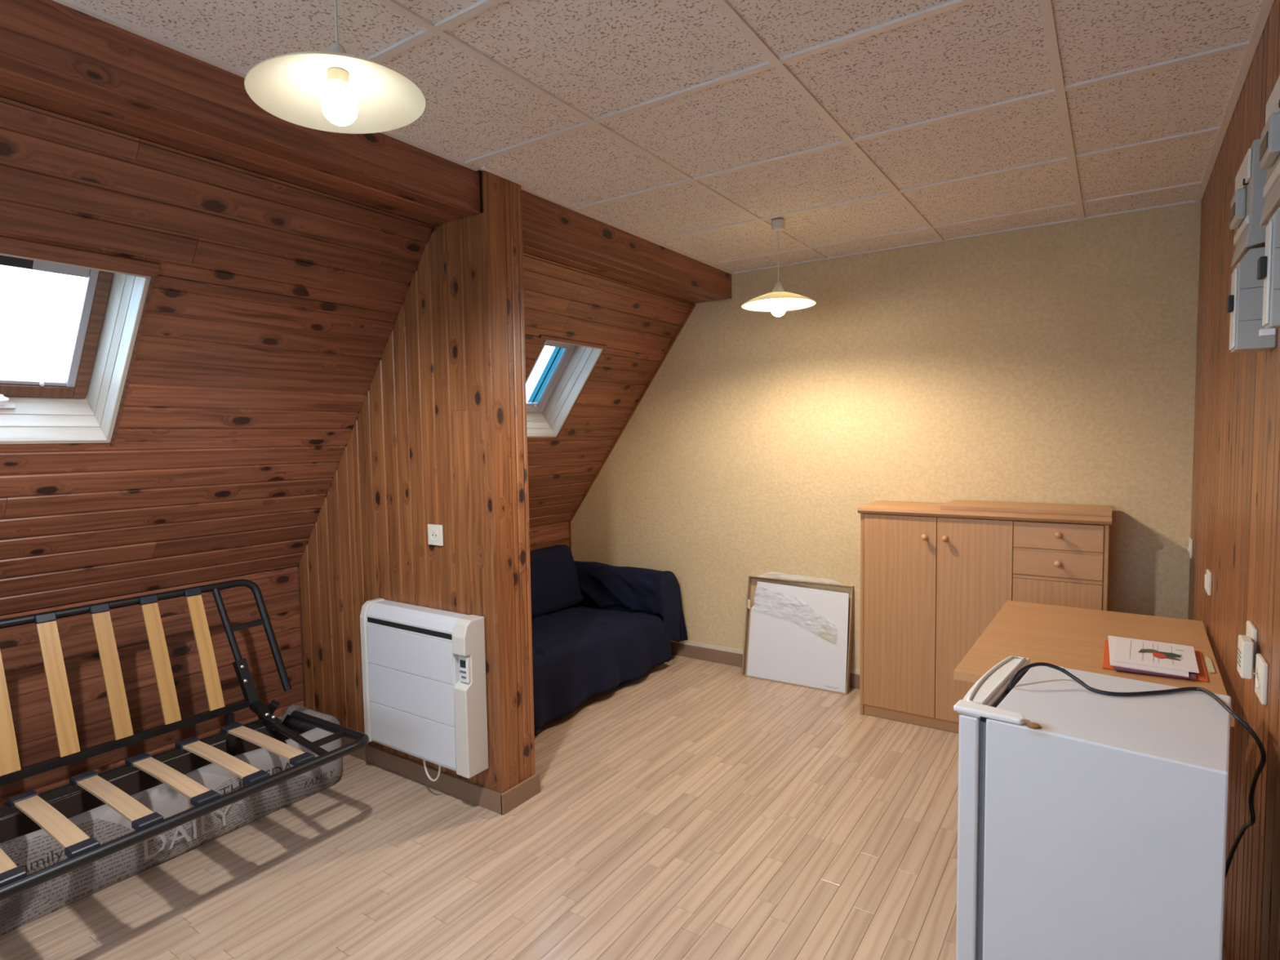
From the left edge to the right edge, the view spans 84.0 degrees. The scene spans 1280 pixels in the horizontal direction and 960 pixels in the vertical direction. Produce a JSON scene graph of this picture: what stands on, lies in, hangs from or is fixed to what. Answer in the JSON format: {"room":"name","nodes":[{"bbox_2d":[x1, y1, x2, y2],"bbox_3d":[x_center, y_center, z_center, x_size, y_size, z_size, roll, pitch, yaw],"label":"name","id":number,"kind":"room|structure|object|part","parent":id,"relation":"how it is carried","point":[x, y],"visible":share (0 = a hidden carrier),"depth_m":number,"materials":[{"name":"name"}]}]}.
{"room":"attic studio apartment","nodes":[
{"label":"attic studio apartment","id":0,"kind":"room"},
{"bbox_2d":[0,0,731,806],"bbox_3d":[-1.597,0.141,2.348,1.389,2.514,5.895,1,4,34],"label":"wall","id":1,"kind":"structure","parent":0,"point":[289,255],"depth_m":2.54,"materials":[{"name":"red wood"}]},
{"bbox_2d":[0,235,160,445],"bbox_3d":[-1.815,-0.401,2.022,0.512,0.612,0.625,1,4,34],"label":"window","id":2,"kind":"structure","parent":1,"relation":"in","point":[86,406],"depth_m":2.23,"materials":[{"name":"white wood"}]},
{"bbox_3d":[-1.976,-0.234,2.169,0.050,0.004,0.100,42,25,24],"label":"latch plate","id":3,"kind":"part","parent":2,"relation":"part of","materials":[{"name":"beige plastic"}]},
{"bbox_3d":[-1.989,-0.287,2.171,0.050,0.040,0.413,42,25,24],"label":"sash rail","id":4,"kind":"part","parent":2,"relation":"part of","materials":[{"name":"brown wood"}]},
{"bbox_3d":[-1.746,-0.495,2.264,0.050,0.532,0.036,42,25,24],"label":"sash rail","id":5,"kind":"part","parent":2,"relation":"part of","materials":[{"name":"brown wood"}]},
{"bbox_2d":[525,334,607,438],"bbox_3d":[-0.539,-0.535,3.933,0.496,0.612,0.557,1,4,34],"label":"window","id":6,"kind":"structure","parent":1,"relation":"in","point":[571,363],"depth_m":4.12,"materials":[{"name":"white wood"}]},
{"bbox_3d":[-0.707,-0.421,4.077,0.050,0.040,0.345,42,25,24],"label":"sash rail","id":7,"kind":"part","parent":6,"relation":"part of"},
{"bbox_3d":[-0.483,-0.627,4.142,0.050,0.532,0.036,42,25,24],"label":"sash rail","id":8,"kind":"part","parent":6,"relation":"part of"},
{"bbox_2d":[299,170,535,814],"bbox_3d":[-1.038,0.050,3.063,1.338,2.394,0.196,1,4,34],"label":"wall","id":9,"kind":"structure","parent":0,"point":[438,436],"depth_m":2.77,"materials":[{"name":"brown wood"}]},
{"bbox_2d":[360,598,488,781],"bbox_3d":[-0.871,0.846,2.833,0.630,0.670,0.104,1,4,34],"label":"heater","id":10,"kind":"object","parent":9,"relation":"attached to","point":[424,668],"visible":0.99,"depth_m":2.75,"materials":[{"name":"white metal"}]},
{"bbox_3d":[-0.912,0.681,2.795,0.513,0.161,0.005,1,4,34],"label":"panel","id":11,"kind":"part","parent":10,"relation":"part of","materials":[{"name":"white metal"}]},
{"bbox_3d":[-0.909,0.843,2.804,0.513,0.161,0.005,1,4,34],"label":"panel","id":12,"kind":"part","parent":10,"relation":"part of","materials":[{"name":"white metal"}]},
{"bbox_3d":[-0.907,1.004,2.814,0.513,0.161,0.005,1,4,34],"label":"panel","id":13,"kind":"part","parent":10,"relation":"part of","materials":[{"name":"white metal"}]},
{"bbox_2d":[427,524,443,546],"bbox_3d":[-0.811,0.217,2.806,0.082,0.082,0.018,1,4,34],"label":"wall socket","id":14,"kind":"object","parent":9,"relation":"attached to","point":[435,532],"visible":1,"depth_m":2.80,"materials":[{"name":"beige plastic"}]},
{"bbox_2d":[430,529,438,540],"bbox_3d":[-0.812,0.217,2.805,0.045,0.045,0.002,1,4,34],"label":"outlet","id":15,"kind":"object","parent":14,"relation":"attached to","point":[433,533],"depth_m":2.80,"materials":[{"name":"beige plastic"}]},
{"bbox_2d":[500,772,540,815],"bbox_3d":[-0.463,1.219,2.766,0.012,0.079,0.208,1,4,34],"label":"baseboard","id":16,"kind":"structure","parent":9,"relation":"attached to","point":[521,793],"depth_m":2.76,"materials":[{"name":"brown wood"}]},
{"bbox_2d":[0,654,1226,959],"bbox_3d":[-0.621,1.381,1.778,3.698,0.120,5.895,1,4,34],"label":"floor","id":17,"kind":"structure","parent":0,"point":[688,808],"depth_m":2.40,"materials":[{"name":"beige laminate"}]},
{"bbox_2d":[0,704,342,936],"bbox_3d":[-2.030,1.179,2.215,0.554,0.270,2.192,1,4,34],"label":"storage box","id":18,"kind":"object","parent":17,"relation":"on","point":[23,841],"visible":0.56,"depth_m":2.43,"materials":[{"name":"fabric"}]},
{"bbox_2d":[0,578,368,901],"bbox_3d":[-1.796,0.877,1.873,0.768,0.844,2.074,1,4,34],"label":"frame","id":19,"kind":"object","parent":18,"relation":"on","point":[82,850],"visible":0.99,"depth_m":2.29,"materials":[{"name":"black paint"}]},
{"bbox_3d":[-1.979,0.902,1.996,0.024,0.024,1.752,1,4,34],"label":"rail","id":20,"kind":"part","parent":19,"relation":"part of","materials":[{"name":"black metal"}]},
{"bbox_3d":[-1.893,0.957,1.937,0.024,0.024,1.742,1,4,34],"label":"seat rail","id":21,"kind":"part","parent":19,"relation":"part of","materials":[{"name":"black metal"}]},
{"bbox_3d":[-2.043,0.677,2.026,0.178,0.456,2.072,1,4,34],"label":"frame","id":22,"kind":"part","parent":19,"relation":"part of","materials":[{"name":"black paint"}]},
{"bbox_3d":[-1.683,0.964,1.777,0.469,0.033,2.031,1,4,34],"label":"seat frame","id":23,"kind":"part","parent":19,"relation":"part of","materials":[{"name":"black paint"}]},
{"bbox_3d":[-1.538,1.062,2.678,0.024,0.370,0.024,1,4,34],"label":"leg","id":24,"kind":"part","parent":19,"relation":"part of","materials":[{"name":"black paint"}]},
{"bbox_3d":[-1.229,0.907,2.519,0.515,0.035,0.025,2,4,39],"label":"seat rail","id":25,"kind":"part","parent":19,"relation":"part of","materials":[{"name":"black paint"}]},
{"bbox_2d":[529,544,688,735],"bbox_3d":[-0.595,0.821,4.035,1.022,0.725,1.802,1,4,34],"label":"sofa","id":26,"kind":"object","parent":17,"relation":"on","point":[597,627],"visible":0.52,"depth_m":4.23,"materials":[{"name":"blue fabric"}]},
{"bbox_3d":[-0.494,0.984,3.938,0.700,0.347,1.464,1,4,34],"label":"seat","id":27,"kind":"part","parent":26,"relation":"part of","materials":[{"name":"blue fabric"}]},
{"bbox_3d":[-0.132,0.791,4.649,0.880,0.470,0.264,1,4,34],"label":"arm","id":28,"kind":"part","parent":26,"relation":"part of","materials":[{"name":"blue fabric"}]},
{"bbox_2d":[742,575,853,694],"bbox_3d":[0.898,0.858,4.074,0.620,0.619,0.155,1,4,32],"label":"picture frame","id":29,"kind":"object","parent":17,"relation":"on","point":[798,635],"visible":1,"depth_m":4.06,"materials":[{"name":"white cardboard"}]},
{"bbox_2d":[742,575,751,675],"bbox_3d":[0.637,0.867,4.238,0.004,0.588,0.043,1,-6,32],"label":"frame edge","id":30,"kind":"object","parent":29,"relation":"on","point":[747,616],"depth_m":4.23,"materials":[{"name":"wood"}]},
{"bbox_2d":[742,675,845,694],"bbox_3d":[0.872,1.163,4.046,0.612,0.004,0.044,1,-6,32],"label":"frame edge","id":31,"kind":"object","parent":29,"relation":"on","point":[785,681],"depth_m":4.02,"materials":[{"name":"brown wood"}]},
{"bbox_2d":[749,575,851,586],"bbox_3d":[0.921,0.584,4.101,0.612,0.004,0.044,1,-6,32],"label":"frame edge","id":32,"kind":"object","parent":29,"relation":"on","point":[751,578],"depth_m":4.19,"materials":[{"name":"brown wood"}]},
{"bbox_2d":[845,586,853,694],"bbox_3d":[1.157,0.879,3.909,0.004,0.588,0.044,1,-6,32],"label":"frame edge","id":33,"kind":"object","parent":29,"relation":"on","point":[852,587],"depth_m":3.90,"materials":[{"name":"brown wood"}]},
{"bbox_2d":[857,500,1112,733],"bbox_3d":[1.621,0.660,3.408,1.050,1.054,0.392,1,4,34],"label":"sideboard","id":34,"kind":"object","parent":17,"relation":"on","point":[933,579],"visible":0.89,"depth_m":3.34,"materials":[{"name":"beige wood"}]},
{"bbox_3d":[1.210,0.665,3.707,0.018,1.022,0.356,1,4,34],"label":"panel","id":35,"kind":"part","parent":34,"relation":"part of","materials":[{"name":"beige wood"}]},
{"bbox_3d":[1.262,0.651,3.462,0.337,0.962,0.018,1,4,34],"label":"door","id":36,"kind":"part","parent":34,"relation":"part of","materials":[{"name":"beige wood"}]},
{"bbox_3d":[1.342,0.270,3.350,0.029,0.029,0.032,1,4,34],"label":"knob","id":37,"kind":"part","parent":34,"relation":"part of","materials":[{"name":"brown wood"}]},
{"bbox_3d":[1.417,0.272,3.300,0.029,0.029,0.032,1,4,34],"label":"knob","id":38,"kind":"part","parent":34,"relation":"part of","materials":[{"name":"brown wood"}]},
{"bbox_3d":[1.536,0.658,3.278,0.316,0.962,0.018,1,4,34],"label":"door","id":39,"kind":"part","parent":34,"relation":"part of","materials":[{"name":"beige wood"}]},
{"bbox_3d":[1.729,0.637,3.567,0.997,0.961,0.006,1,4,34],"label":"panel","id":40,"kind":"part","parent":34,"relation":"part of","materials":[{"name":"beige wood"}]},
{"bbox_2d":[940,500,1112,516],"bbox_3d":[1.782,0.127,3.288,0.673,0.018,0.327,1,4,34],"label":"board","id":41,"kind":"object","parent":34,"relation":"on","point":[968,505],"visible":1,"depth_m":3.22,"materials":[{"name":"beige wood"}]},
{"bbox_3d":[1.794,0.359,3.053,0.029,0.029,0.032,1,4,34],"label":"knob","id":42,"kind":"part","parent":34,"relation":"part of","materials":[{"name":"brown wood"}]},
{"bbox_3d":[1.811,0.792,3.103,0.335,0.708,0.018,1,4,34],"label":"door","id":43,"kind":"part","parent":34,"relation":"part of","materials":[{"name":"beige wood"}]},
{"bbox_3d":[1.806,0.429,3.082,0.335,0.015,0.014,1,4,34],"label":"drawer rail","id":44,"kind":"part","parent":34,"relation":"part of","materials":[{"name":"beige wood"}]},
{"bbox_3d":[1.804,0.306,3.074,0.335,0.010,0.014,1,4,34],"label":"drawer rail","id":45,"kind":"part","parent":34,"relation":"part of","materials":[{"name":"beige wood"}]},
{"bbox_3d":[1.804,0.366,3.077,0.335,0.108,0.018,1,4,34],"label":"drawer","id":46,"kind":"part","parent":34,"relation":"part of","materials":[{"name":"beige wood"}]},
{"bbox_3d":[1.803,0.243,3.069,0.335,0.114,0.018,1,4,34],"label":"drawer","id":47,"kind":"part","parent":34,"relation":"part of","materials":[{"name":"beige wood"}]},
{"bbox_3d":[1.792,0.237,3.045,0.029,0.029,0.032,1,4,34],"label":"knob","id":48,"kind":"part","parent":34,"relation":"part of","materials":[{"name":"brown wood"}]},
{"bbox_3d":[2.054,0.686,3.141,0.018,1.022,0.356,1,4,34],"label":"panel","id":49,"kind":"part","parent":34,"relation":"part of","materials":[{"name":"beige wood"}]},
{"bbox_2d":[953,600,1234,726],"bbox_3d":[1.438,0.886,2.277,0.613,0.745,1.020,2,4,35],"label":"desk","id":50,"kind":"object","parent":17,"relation":"on","point":[1065,637],"depth_m":2.31,"materials":[{"name":"beige wood"}]},
{"bbox_2d":[1102,640,1208,682],"bbox_3d":[1.501,0.525,2.079,0.244,0.004,0.325,1,4,34],"label":"folder","id":51,"kind":"object","parent":50,"relation":"on","point":[1202,676],"visible":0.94,"depth_m":2.02,"materials":[{"name":"orange cardboard"}]},
{"bbox_2d":[1114,666,1195,679],"bbox_3d":[1.493,0.521,2.061,0.194,0.006,0.313,1,4,34],"label":"booklet","id":52,"kind":"object","parent":51,"relation":"on","point":[1191,675],"visible":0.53,"depth_m":1.94,"materials":[{"name":"paper"}]},
{"bbox_2d":[1107,635,1188,677],"bbox_3d":[1.494,0.514,2.091,0.198,0.003,0.346,1,4,34],"label":"paper sheet","id":53,"kind":"object","parent":52,"relation":"on","point":[1112,639],"visible":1,"depth_m":1.99,"materials":[{"name":"white paper"}]},
{"bbox_2d":[1112,636,1199,673],"bbox_3d":[1.513,0.510,2.091,0.194,0.004,0.282,2,4,35],"label":"leaflet","id":54,"kind":"object","parent":53,"relation":"on","point":[1135,651],"visible":1,"depth_m":2.08,"materials":[{"name":"white paper"}]},
{"bbox_3d":[1.627,0.527,2.030,0.013,0.003,0.175,2,4,35],"label":"card strip","id":55,"kind":"part","parent":50,"relation":"part of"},
{"bbox_2d":[953,655,1266,959],"bbox_3d":[1.016,0.867,1.557,0.518,0.884,0.564,2,5,40],"label":"fridge","id":56,"kind":"object","parent":17,"relation":"on","point":[1092,807],"visible":1,"depth_m":1.36,"materials":[{"name":"white metal"}]},
{"bbox_3d":[0.818,0.873,1.655,0.051,0.806,0.448,2,5,40],"label":"door","id":57,"kind":"part","parent":56,"relation":"part of","materials":[{"name":"white metal"}]},
{"bbox_3d":[0.812,0.465,1.630,0.059,0.012,0.450,2,5,40],"label":"door trim","id":58,"kind":"part","parent":56,"relation":"part of","materials":[{"name":"white plastic"}]},
{"bbox_3d":[1.077,0.678,1.522,0.535,0.505,0.254,-1,3,3],"label":"power cord","id":59,"kind":"part","parent":56,"relation":"part of","materials":[{"name":"black rubber"}]},
{"bbox_2d":[52,0,1274,274],"bbox_3d":[-0.198,-1.104,1.320,2.633,0.126,5.895,1,4,34],"label":"ceiling","id":60,"kind":"structure","parent":0,"point":[688,128],"depth_m":2.05,"materials":[{"name":"paint"}]},
{"bbox_3d":[-1.599,-1.007,1.035,0.019,0.008,3.650,1,4,34],"label":"edge rail","id":61,"kind":"part","parent":60,"relation":"part of","materials":[{"name":"white metal"}]},
{"bbox_2d":[244,0,426,133],"bbox_3d":[-0.601,-0.876,1.410,0.332,0.332,0.333,1,4,34],"label":"pendant lamp","id":62,"kind":"object","parent":60,"relation":"hanging from","point":[334,90],"visible":1,"depth_m":1.42,"materials":[{"name":"beige plastic"}]},
{"bbox_3d":[-0.601,-0.789,1.415,0.333,0.056,0.333,-2,4,34],"label":"lamp shade","id":63,"kind":"part","parent":62,"relation":"part of","materials":[{"name":"beige"}]},
{"bbox_3d":[-0.602,-0.930,1.407,0.005,0.142,0.005,0,4,11],"label":"cord","id":64,"kind":"part","parent":62,"relation":"part of","materials":[{"name":"beige plastic"}]},
{"bbox_2d":[327,67,349,88],"bbox_3d":[-0.600,-0.800,1.414,0.041,0.028,0.041,1,4,34],"label":"socket","id":65,"kind":"object","parent":62,"relation":"attached to","point":[337,77],"depth_m":1.40,"materials":[{"name":"white plastic"}]},
{"bbox_3d":[-0.599,-0.741,1.418,0.068,0.062,0.068,1,4,34],"label":"bulb","id":66,"kind":"part","parent":62,"relation":"part of","materials":[{"name":"white glass"}]},
{"bbox_3d":[-0.728,-1.069,1.841,0.567,0.007,0.023,1,4,34],"label":"rail","id":67,"kind":"part","parent":60,"relation":"part of","materials":[{"name":"white metal"}]},
{"bbox_3d":[-0.234,-1.057,1.510,0.577,0.007,0.023,1,4,34],"label":"rail","id":68,"kind":"part","parent":60,"relation":"part of","materials":[{"name":"white metal"}]},
{"bbox_3d":[-0.497,-1.119,2.619,0.018,0.008,0.217,1,4,34],"label":"edge rail","id":69,"kind":"part","parent":60,"relation":"part of","materials":[{"name":"white metal"}]},
{"bbox_3d":[-0.388,-1.105,2.346,0.567,0.007,0.023,1,4,34],"label":"rail","id":70,"kind":"part","parent":60,"relation":"part of","materials":[{"name":"white metal"}]},
{"bbox_3d":[-0.557,-1.055,1.565,0.023,0.007,5.695,1,4,34],"label":"rail","id":71,"kind":"part","parent":60,"relation":"part of","materials":[{"name":"white metal"}]},
{"bbox_3d":[0.047,-1.179,3.484,0.019,0.008,1.828,1,4,34],"label":"edge rail","id":72,"kind":"part","parent":60,"relation":"part of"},
{"bbox_3d":[-0.047,-1.141,2.853,0.567,0.007,0.023,1,4,34],"label":"rail","id":73,"kind":"part","parent":60,"relation":"part of","materials":[{"name":"white metal"}]},
{"bbox_3d":[0.106,-1.092,2.015,0.577,0.007,0.023,1,4,34],"label":"rail","id":74,"kind":"part","parent":60,"relation":"part of","materials":[{"name":"white metal"}]},
{"bbox_3d":[0.291,-1.176,3.357,0.567,0.007,0.023,1,4,34],"label":"rail","id":75,"kind":"part","parent":60,"relation":"part of","materials":[{"name":"white metal"}]},
{"bbox_3d":[0.629,-1.211,3.859,0.567,0.007,0.023,1,4,34],"label":"rail","id":76,"kind":"part","parent":60,"relation":"part of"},
{"bbox_3d":[0.447,-1.128,2.522,0.577,0.007,0.023,1,4,34],"label":"rail","id":77,"kind":"part","parent":60,"relation":"part of","materials":[{"name":"white metal"}]},
{"bbox_2d":[741,218,816,316],"bbox_3d":[0.626,-0.956,3.220,0.333,0.426,0.333,1,4,34],"label":"pendant lamp","id":78,"kind":"object","parent":60,"relation":"hanging from","point":[779,301],"visible":1,"depth_m":3.21,"materials":[{"name":"beige plastic"}]},
{"bbox_3d":[0.626,-1.010,3.216,0.005,0.236,0.005,-3,4,-34],"label":"cord","id":79,"kind":"part","parent":78,"relation":"part of","materials":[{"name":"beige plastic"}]},
{"bbox_3d":[0.629,-0.774,3.231,0.068,0.062,0.068,1,4,34],"label":"bulb","id":80,"kind":"part","parent":78,"relation":"part of","materials":[{"name":"white glass"}]},
{"bbox_3d":[0.628,-0.822,3.228,0.333,0.056,0.333,1,4,34],"label":"lamp shade","id":81,"kind":"part","parent":78,"relation":"part of","materials":[{"name":"beige"}]},
{"bbox_3d":[-0.059,-1.042,1.231,0.023,0.007,5.695,1,4,34],"label":"rail","id":82,"kind":"part","parent":60,"relation":"part of","materials":[{"name":"white metal"}]},
{"bbox_3d":[0.786,-1.163,3.026,0.577,0.007,0.023,1,4,34],"label":"rail","id":83,"kind":"part","parent":60,"relation":"part of","materials":[{"name":"white metal"}]},
{"bbox_3d":[1.123,-1.198,3.528,0.577,0.007,0.023,1,4,34],"label":"rail","id":84,"kind":"part","parent":60,"relation":"part of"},
{"bbox_3d":[0.605,-1.079,1.681,0.577,0.007,0.023,1,4,34],"label":"rail","id":85,"kind":"part","parent":60,"relation":"part of","materials":[{"name":"white metal"}]},
{"bbox_3d":[0.945,-1.115,2.188,0.577,0.007,0.023,1,4,34],"label":"rail","id":86,"kind":"part","parent":60,"relation":"part of","materials":[{"name":"white metal"}]},
{"bbox_3d":[1.460,-1.208,3.625,2.169,0.008,0.015,1,4,34],"label":"edge rail","id":87,"kind":"part","parent":60,"relation":"part of","materials":[{"name":"white metal"}]},
{"bbox_3d":[1.284,-1.150,2.692,0.577,0.007,0.023,1,4,34],"label":"rail","id":88,"kind":"part","parent":60,"relation":"part of","materials":[{"name":"white metal"}]},
{"bbox_3d":[1.622,-1.186,3.194,0.577,0.007,0.023,1,4,34],"label":"rail","id":89,"kind":"part","parent":60,"relation":"part of","materials":[{"name":"white metal"}]},
{"bbox_3d":[0.439,-1.030,0.897,0.023,0.007,5.695,1,4,34],"label":"rail","id":90,"kind":"part","parent":60,"relation":"part of","materials":[{"name":"white metal"}]},
{"bbox_3d":[2.054,-1.175,2.904,0.418,0.007,0.023,1,4,34],"label":"rail","id":91,"kind":"part","parent":60,"relation":"part of","materials":[{"name":"white metal"}]},
{"bbox_3d":[1.716,-1.139,2.401,0.418,0.007,0.023,1,4,34],"label":"rail","id":92,"kind":"part","parent":60,"relation":"part of","materials":[{"name":"white metal"}]},
{"bbox_3d":[1.378,-1.104,1.898,0.418,0.007,0.023,1,4,34],"label":"rail","id":93,"kind":"part","parent":60,"relation":"part of","materials":[{"name":"white metal"}]},
{"bbox_3d":[0.787,-1.020,0.663,0.019,0.008,5.695,1,4,34],"label":"edge rail","id":94,"kind":"part","parent":60,"relation":"part of","materials":[{"name":"white metal"}]},
{"bbox_2d":[568,195,1203,669],"bbox_3d":[0.992,-0.037,4.093,3.658,2.584,0.100,1,4,34],"label":"wall","id":95,"kind":"structure","parent":0,"point":[1053,363],"depth_m":3.70,"materials":[{"name":"beige paint"}]},
{"bbox_2d":[568,303,696,551],"bbox_3d":[-0.074,-0.041,4.742,1.045,2.125,0.009,1,4,34],"label":"trim","id":96,"kind":"structure","parent":95,"relation":"attached to","point":[694,304],"depth_m":4.72,"materials":[{"name":"brown wood"}]},
{"bbox_2d":[670,639,859,688],"bbox_3d":[0.961,1.117,4.126,3.496,0.078,0.012,1,4,34],"label":"baseboard","id":97,"kind":"structure","parent":95,"relation":"attached to","point":[677,649],"depth_m":4.46,"materials":[{"name":"brown wood"}]},
{"bbox_2d":[1187,0,1279,959],"bbox_3d":[0.855,0.170,0.702,0.100,2.584,5.895,1,4,34],"label":"wall","id":98,"kind":"structure","parent":0,"point":[1235,512],"depth_m":1.84,"materials":[{"name":"brown wood"}]},
{"bbox_2d":[1186,537,1192,559],"bbox_3d":[2.343,0.290,3.032,0.018,0.082,0.082,1,4,34],"label":"wall socket","id":99,"kind":"object","parent":98,"relation":"attached to","point":[1190,540],"visible":1,"depth_m":3.00,"materials":[{"name":"beige plastic"}]},
{"bbox_2d":[1204,568,1212,595],"bbox_3d":[1.933,0.348,2.419,0.014,0.078,0.078,1,4,34],"label":"light switch","id":100,"kind":"object","parent":98,"relation":"attached to","point":[1208,575],"visible":1,"depth_m":2.39,"materials":[{"name":"beige plastic"}]},
{"bbox_2d":[1229,138,1267,267],"bbox_3d":[1.370,-0.612,1.590,0.068,0.221,0.232,1,4,34],"label":"electrical panel","id":101,"kind":"object","parent":98,"relation":"attached to","point":[1247,203],"visible":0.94,"depth_m":1.52,"materials":[{"name":"grey plastic"}]},
{"bbox_2d":[1226,246,1276,352],"bbox_3d":[1.326,-0.388,1.544,0.080,0.212,0.080,1,4,34],"label":"electrical panel","id":102,"kind":"object","parent":98,"relation":"attached to","point":[1245,302],"visible":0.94,"depth_m":1.52,"materials":[{"name":"grey plastic"}]},
{"bbox_3d":[1.289,-0.385,1.553,0.010,0.035,0.026,1,4,34],"label":"breaker lever","id":103,"kind":"part","parent":102,"relation":"part of","materials":[{"name":"black plastic"}]},
{"bbox_2d":[1245,620,1257,669],"bbox_3d":[1.415,0.382,1.652,0.018,0.092,0.092,1,4,34],"label":"wall socket","id":104,"kind":"object","parent":98,"relation":"attached to","point":[1251,631],"visible":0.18,"depth_m":1.61,"materials":[{"name":"beige plastic"}]},
{"bbox_2d":[1236,635,1253,679],"bbox_3d":[1.369,0.400,1.608,0.021,0.084,0.067,1,4,34],"label":"plug","id":105,"kind":"object","parent":104,"relation":"attached to","point":[1246,645],"visible":1,"depth_m":1.58,"materials":[{"name":"beige plastic"}]},
{"bbox_2d":[1253,653,1268,705],"bbox_3d":[1.333,0.427,1.530,0.018,0.088,0.088,1,4,34],"label":"wall socket","id":106,"kind":"object","parent":98,"relation":"attached to","point":[1261,673],"visible":1,"depth_m":1.50,"materials":[{"name":"beige plastic"}]},
{"bbox_2d":[1255,667,1260,688],"bbox_3d":[1.331,0.427,1.531,0.002,0.045,0.045,1,4,34],"label":"outlet","id":107,"kind":"object","parent":106,"relation":"attached to","point":[1257,669],"depth_m":1.53,"materials":[{"name":"beige plastic"}]},
{"bbox_2d":[1257,206,1279,336],"bbox_3d":[1.086,-0.357,1.188,0.080,0.224,0.050,1,4,34],"label":"circuit breaker","id":108,"kind":"object","parent":98,"relation":"attached to","point":[1268,265],"visible":1,"depth_m":1.19,"materials":[{"name":"grey plastic"}]},
{"bbox_3d":[1.058,-0.360,1.209,0.010,0.035,0.026,1,4,34],"label":"breaker lever","id":109,"kind":"part","parent":108,"relation":"part of","materials":[{"name":"black plastic"}]},
{"bbox_2d":[1259,75,1279,226],"bbox_3d":[1.138,-0.595,1.246,0.068,0.234,0.232,1,4,34],"label":"electric meter","id":110,"kind":"object","parent":98,"relation":"attached to","point":[1269,147],"visible":0.99,"depth_m":1.25,"materials":[{"name":"grey plastic"}]}
]}

